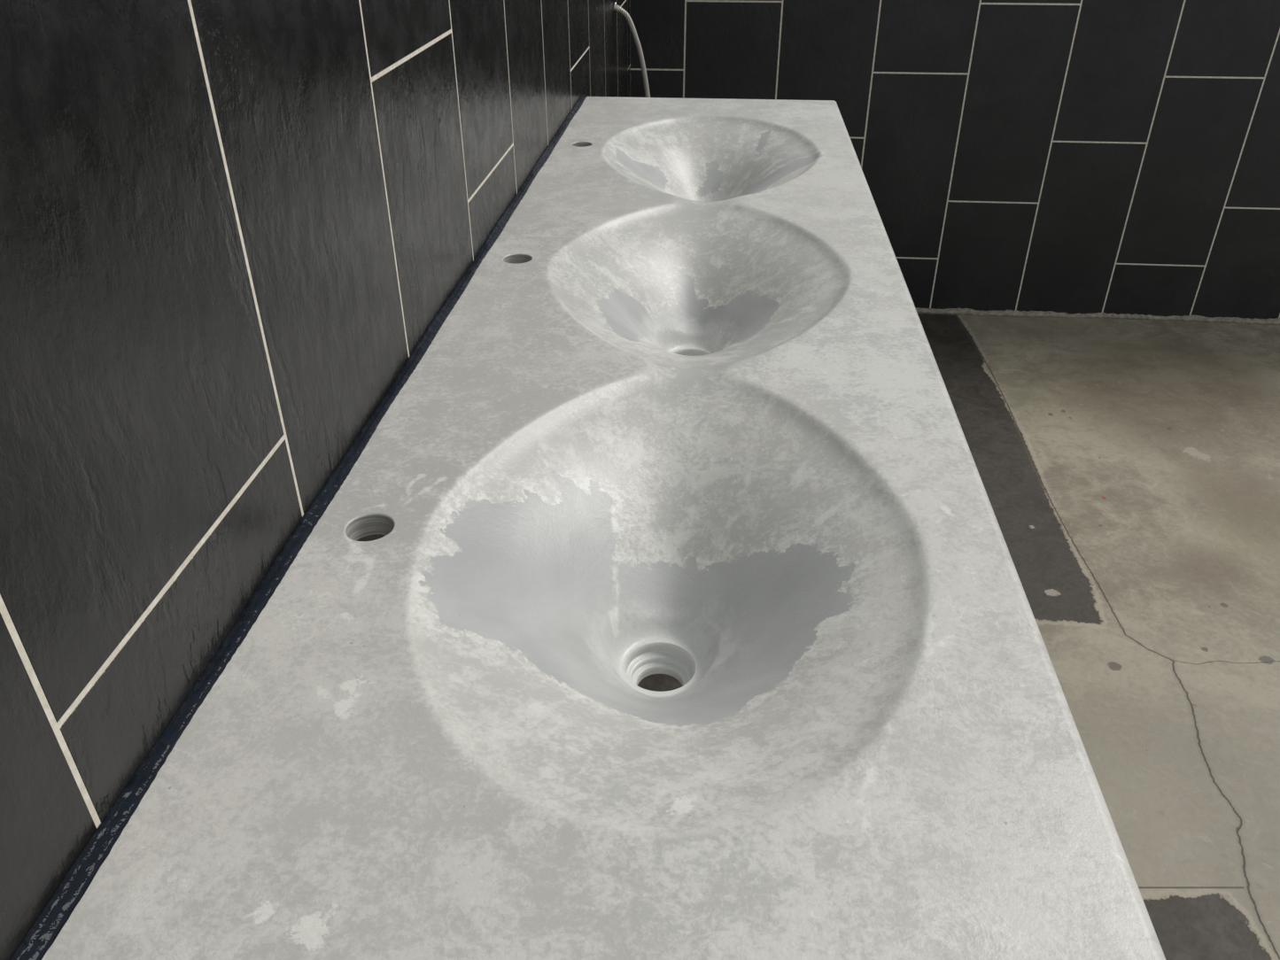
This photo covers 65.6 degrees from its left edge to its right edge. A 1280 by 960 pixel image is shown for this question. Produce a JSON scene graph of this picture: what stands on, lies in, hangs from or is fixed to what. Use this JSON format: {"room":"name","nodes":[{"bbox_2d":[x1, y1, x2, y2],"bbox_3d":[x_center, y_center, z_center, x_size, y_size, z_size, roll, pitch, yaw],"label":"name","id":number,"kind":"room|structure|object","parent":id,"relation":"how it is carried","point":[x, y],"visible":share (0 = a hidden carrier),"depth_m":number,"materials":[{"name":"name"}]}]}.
{"room":"public restroom","nodes":[
{"label":"public restroom","id":0,"kind":"room"},
{"bbox_2d":[0,0,630,959],"bbox_3d":[-0.270,-0.206,1.462,0.120,1.582,4.204,3,32,4],"label":"wall","id":1,"kind":"structure","parent":0,"point":[229,228],"depth_m":0.61,"materials":[{"name":"black tile"}]},
{"bbox_2d":[41,96,1165,959],"bbox_3d":[0.068,-0.206,1.374,0.550,0.210,2.057,3,32,4],"label":"countertop","id":2,"kind":"structure","parent":1,"relation":"attached to","point":[689,416],"depth_m":0.70,"materials":[{"name":"concrete"}]},
{"bbox_2d":[10,93,587,959],"bbox_3d":[-0.209,-0.302,1.340,0.011,0.026,2.052,3,32,4],"label":"bead","id":3,"kind":"object","parent":2,"relation":"attached to","point":[48,926],"visible":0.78,"depth_m":0.66},
{"bbox_2d":[411,367,929,833],"bbox_3d":[0.026,0.106,0.835,0.389,0.162,0.584,3,32,4],"label":"basin","id":4,"kind":"object","parent":2,"relation":"in","point":[755,539],"depth_m":0.79,"materials":[{"name":"concrete"}]},
{"bbox_2d":[549,199,850,373],"bbox_3d":[0.076,-0.209,1.335,0.389,0.162,0.602,3,32,4],"label":"basin","id":5,"kind":"object","parent":2,"relation":"in","point":[649,286],"depth_m":1.38,"materials":[{"name":"concrete"}]},
{"bbox_2d":[603,116,818,203],"bbox_3d":[0.127,-0.524,1.834,0.389,0.162,0.584,3,32,4],"label":"basin","id":6,"kind":"object","parent":2,"relation":"in","point":[684,159],"depth_m":1.92,"materials":[{"name":"concrete"}]},
{"bbox_2d":[612,1,650,97],"bbox_3d":[-0.018,-1.131,2.795,0.122,0.390,0.028,3,32,4],"label":"hose","id":7,"kind":"object","parent":1,"relation":"attached to","point":[616,8],"visible":0.77,"depth_m":2.74,"materials":[{"name":"metal"}]},
{"bbox_2d":[629,0,1279,318],"bbox_3d":[1.672,-1.123,3.252,3.408,1.190,0.120,3,32,4],"label":"wall","id":8,"kind":"structure","parent":0,"point":[1118,157],"depth_m":3.21,"materials":[{"name":"black tile"}]},
{"bbox_2d":[915,307,1279,325],"bbox_3d":[1.662,-0.581,3.513,3.396,0.020,0.028,3,32,4],"label":"trim","id":9,"kind":"structure","parent":8,"relation":"attached to","point":[947,311],"depth_m":3.52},
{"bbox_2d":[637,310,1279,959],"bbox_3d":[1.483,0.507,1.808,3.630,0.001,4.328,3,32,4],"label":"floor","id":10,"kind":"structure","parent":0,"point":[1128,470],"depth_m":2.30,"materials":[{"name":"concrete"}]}
]}

